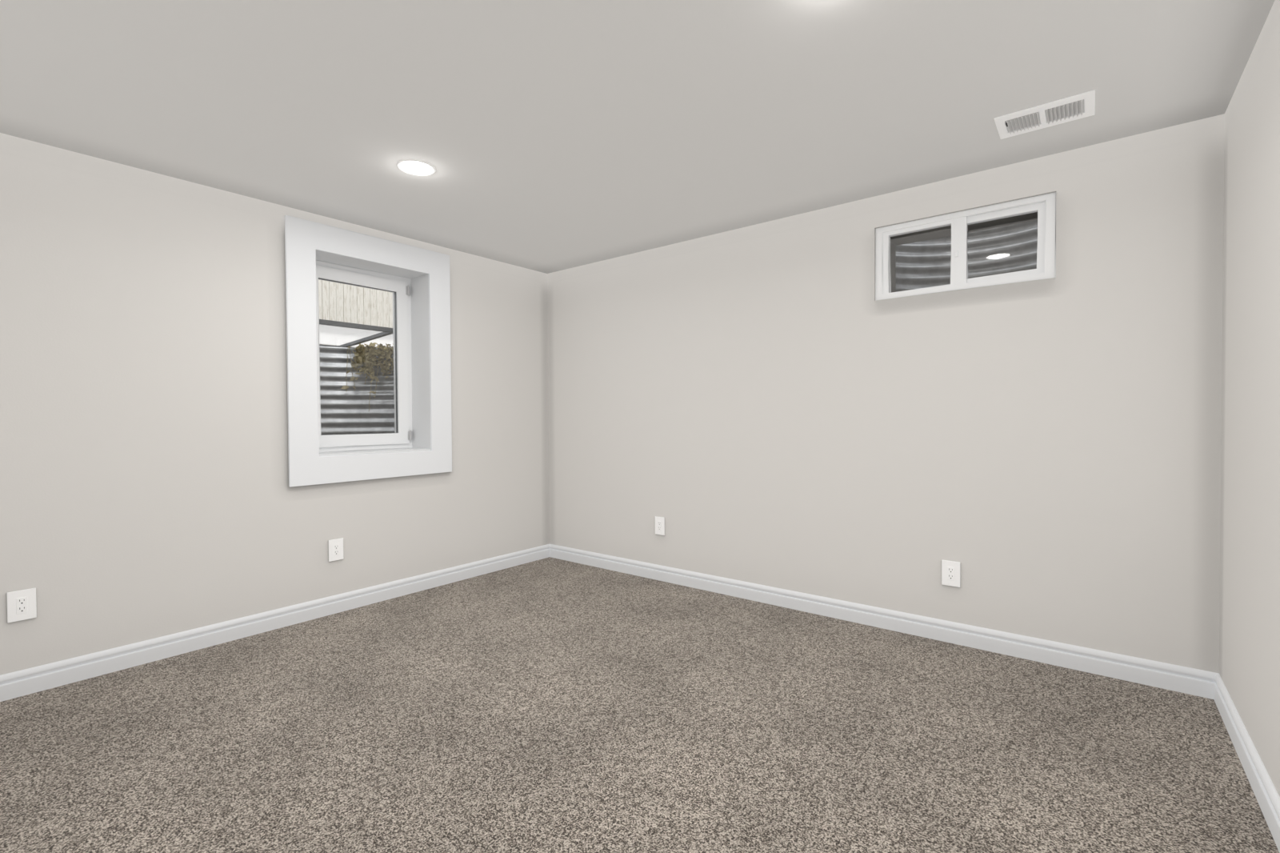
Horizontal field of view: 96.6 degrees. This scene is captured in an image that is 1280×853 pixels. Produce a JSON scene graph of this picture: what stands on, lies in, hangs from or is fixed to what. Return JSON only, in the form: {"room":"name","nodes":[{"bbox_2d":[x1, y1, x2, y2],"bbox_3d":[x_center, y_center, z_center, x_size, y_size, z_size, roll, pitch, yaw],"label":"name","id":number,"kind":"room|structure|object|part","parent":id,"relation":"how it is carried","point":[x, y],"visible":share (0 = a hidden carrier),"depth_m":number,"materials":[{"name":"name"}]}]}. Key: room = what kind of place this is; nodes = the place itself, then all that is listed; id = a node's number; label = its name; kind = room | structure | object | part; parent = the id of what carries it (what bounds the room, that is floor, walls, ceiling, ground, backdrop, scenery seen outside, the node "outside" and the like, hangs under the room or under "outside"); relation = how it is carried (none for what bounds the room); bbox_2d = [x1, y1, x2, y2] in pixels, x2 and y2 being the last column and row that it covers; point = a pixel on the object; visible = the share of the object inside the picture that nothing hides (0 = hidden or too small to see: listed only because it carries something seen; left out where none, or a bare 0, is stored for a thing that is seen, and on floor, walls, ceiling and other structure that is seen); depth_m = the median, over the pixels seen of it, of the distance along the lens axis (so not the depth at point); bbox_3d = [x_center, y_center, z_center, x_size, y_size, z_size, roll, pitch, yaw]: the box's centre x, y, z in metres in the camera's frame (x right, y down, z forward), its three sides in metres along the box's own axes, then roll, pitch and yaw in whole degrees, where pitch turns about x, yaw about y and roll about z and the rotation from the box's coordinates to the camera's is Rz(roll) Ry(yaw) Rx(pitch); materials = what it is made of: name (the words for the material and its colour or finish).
{"room":"empty basement room","nodes":[
{"label":"empty basement room","id":0,"kind":"room"},
{"bbox_2d":[0,132,549,675],"bbox_3d":[-2.006,-0.262,3.493,0.400,2.850,4.300,0,1,38],"label":"wall","id":1,"kind":"structure","parent":0,"point":[147,491],"depth_m":2.84,"materials":[{"name":"paint"}]},
{"bbox_2d":[6,588,36,622],"bbox_3d":[-2.610,0.755,2.409,0.008,0.128,0.084,0,1,38],"label":"electrical outlet","id":2,"kind":"object","parent":1,"relation":"attached to","point":[22,605],"visible":1,"depth_m":2.41,"materials":[{"name":"white plastic"}]},
{"bbox_2d":[0,544,549,701],"bbox_3d":[-1.834,1.061,3.386,0.016,0.106,3.500,0,1,38],"label":"baseboard","id":3,"kind":"structure","parent":1,"relation":"attached to","point":[23,682],"depth_m":2.98,"materials":[{"name":"white wood"}]},
{"bbox_2d":[328,537,343,561],"bbox_3d":[-1.817,0.737,3.410,0.008,0.128,0.084,0,1,38],"label":"electrical outlet","id":4,"kind":"object","parent":1,"relation":"attached to","point":[335,549],"visible":1,"depth_m":3.41,"materials":[{"name":"white plastic"}]},
{"bbox_2d":[319,319,394,434],"bbox_3d":[-2.344,0.046,4.156,0.950,1.518,1.510,0,1,38],"label":"window well","id":5,"kind":"object","parent":1,"relation":"attached to","point":[371,382],"depth_m":4.58,"materials":[{"name":"metal"}]},
{"bbox_2d":[284,215,451,487],"bbox_3d":[-1.811,-0.431,3.724,0.420,1.521,1.042,0,1,38],"label":"window","id":6,"kind":"structure","parent":1,"relation":"in","point":[305,240],"depth_m":3.61,"materials":[{"name":"glass"},{"name":"white vinyl"}]},
{"bbox_3d":[-1.863,-0.441,3.768,0.070,1.197,0.728,0,1,38],"label":"frame","id":7,"kind":"part","parent":6,"relation":"part of","materials":[{"name":"white plastic"}]},
{"bbox_3d":[-1.847,-0.438,3.753,0.006,0.979,0.510,0,1,38],"label":"glass","id":8,"kind":"part","parent":6,"relation":"part of","materials":[{"name":"clear glass"}]},
{"bbox_2d":[317,277,398,435],"bbox_3d":[-1.844,-0.438,3.750,0.018,0.981,0.512,0,1,38],"label":"window frame","id":9,"kind":"object","parent":6,"relation":"attached to","point":[395,326],"visible":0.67,"depth_m":3.94,"materials":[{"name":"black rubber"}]},
{"bbox_3d":[-1.850,-0.441,3.758,0.060,1.138,0.669,0,1,38],"label":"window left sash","id":10,"kind":"part","parent":6,"relation":"part of","materials":[{"name":"white plastic"}]},
{"bbox_2d":[316,250,430,455],"bbox_3d":[-1.776,-0.438,3.696,0.294,1.229,0.760,0,1,38],"label":"liner","id":11,"kind":"object","parent":6,"relation":"attached to","point":[420,368],"visible":0.52,"depth_m":3.93,"materials":[{"name":"white wood"}]},
{"bbox_3d":[-1.616,-0.444,3.997,0.014,1.083,0.032,0,1,38],"label":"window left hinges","id":12,"kind":"part","parent":6,"relation":"part of","materials":[{"name":"white plastic"}]},
{"bbox_2d":[0,0,1274,273],"bbox_3d":[-0.307,-1.250,2.126,3.951,0.050,3.500,0,1,38],"label":"ceiling","id":13,"kind":"structure","parent":0,"point":[546,136],"depth_m":2.12,"materials":[{"name":"paint"}]},
{"bbox_2d":[396,159,435,175],"bbox_3d":[-1.062,-1.227,2.709,0.176,0.006,0.176,0,1,38],"label":"recessed light","id":14,"kind":"object","parent":13,"relation":"in","point":[416,167],"visible":1,"depth_m":2.70,"materials":[{"name":"white plastic"}]},
{"bbox_2d":[993,89,1095,139],"bbox_3d":[1.612,-1.256,2.276,0.318,0.058,0.214,0,1,38],"label":"ceiling vent","id":15,"kind":"object","parent":13,"relation":"in","point":[1087,97],"visible":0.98,"depth_m":2.26,"materials":[{"name":"white metal"}]},
{"bbox_2d":[0,556,1279,852],"bbox_3d":[-0.291,1.149,2.166,3.951,0.050,3.500,0,1,38],"label":"floor","id":16,"kind":"structure","parent":0,"point":[549,704],"depth_m":2.03,"materials":[{"name":"beige carpet"}]},
{"bbox_2d":[547,113,1224,672],"bbox_3d":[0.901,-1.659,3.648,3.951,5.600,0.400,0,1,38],"label":"wall","id":17,"kind":"structure","parent":0,"point":[790,403],"depth_m":2.94,"materials":[{"name":"paint"}]},
{"bbox_2d":[655,516,664,535],"bbox_3d":[0.139,0.703,4.042,0.084,0.128,0.008,0,1,38],"label":"electrical outlet","id":18,"kind":"object","parent":17,"relation":"attached to","point":[659,525],"visible":1,"depth_m":4.04,"materials":[{"name":"white plastic"}]},
{"bbox_2d":[549,544,1217,699],"bbox_3d":[0.790,1.042,3.530,3.951,0.106,0.016,0,1,38],"label":"baseboard","id":19,"kind":"structure","parent":17,"relation":"attached to","point":[1179,678],"depth_m":2.94,"materials":[{"name":"white wood"}]},
{"bbox_2d":[941,560,960,587],"bbox_3d":[1.581,0.748,2.901,0.084,0.128,0.008,0,1,38],"label":"electrical outlet","id":20,"kind":"object","parent":17,"relation":"attached to","point":[950,573],"visible":1,"depth_m":2.90,"materials":[{"name":"white plastic"}]},
{"bbox_2d":[875,192,1055,300],"bbox_3d":[1.722,-0.884,3.021,0.804,0.399,0.394,0,1,38],"label":"window","id":21,"kind":"structure","parent":17,"relation":"in","point":[1050,269],"depth_m":2.87,"materials":[{"name":"white plastic"}]},
{"bbox_3d":[1.473,-0.875,3.002,0.371,0.358,0.034,0,1,38],"label":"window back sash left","id":22,"kind":"part","parent":21,"relation":"part of","materials":[{"name":"white plastic"}]},
{"bbox_3d":[1.618,-0.864,2.896,0.666,0.293,0.020,0,1,38],"label":"glass","id":23,"kind":"part","parent":21,"relation":"part of","materials":[{"name":"clear glass"}]},
{"bbox_3d":[1.767,-0.879,2.788,0.373,0.346,0.033,0,1,38],"label":"window back sash right","id":24,"kind":"part","parent":21,"relation":"part of","materials":[{"name":"white plastic"}]},
{"bbox_2d":[896,220,1037,291],"bbox_3d":[2.089,-0.944,3.488,1.440,1.620,0.800,0,1,38],"label":"window well","id":25,"kind":"object","parent":17,"relation":"attached to","point":[979,251],"depth_m":3.82,"materials":[{"name":"metal"}]},
{"bbox_2d":[1219,0,1279,796],"bbox_3d":[1.384,-0.043,0.992,0.120,2.450,4.020,0,1,38],"label":"wall","id":26,"kind":"structure","parent":0,"point":[1250,613],"depth_m":1.84,"materials":[{"name":"paint"}]},
{"bbox_2d":[1213,672,1279,852],"bbox_3d":[1.251,1.081,0.943,0.016,0.106,3.500,0,1,38],"label":"baseboard","id":27,"kind":"structure","parent":26,"relation":"attached to","point":[1264,789],"depth_m":1.79,"materials":[{"name":"white wood"}]},
{"label":"outside","id":28,"kind":"structure","parent":0,"visible":0},
{"bbox_3d":[-5.839,-0.408,6.914,9.860,0.300,19.320,0,1,38],"label":"ground","id":29,"kind":"structure","parent":28,"visible":0},
{"bbox_2d":[318,279,392,347],"bbox_3d":[-4.400,-1.514,7.594,0.063,1.870,10.000,0,1,38],"label":"picket","id":30,"kind":"object","parent":29,"relation":"on","point":[349,291],"depth_m":8.03,"materials":[{"name":"brown wood"}]}
]}

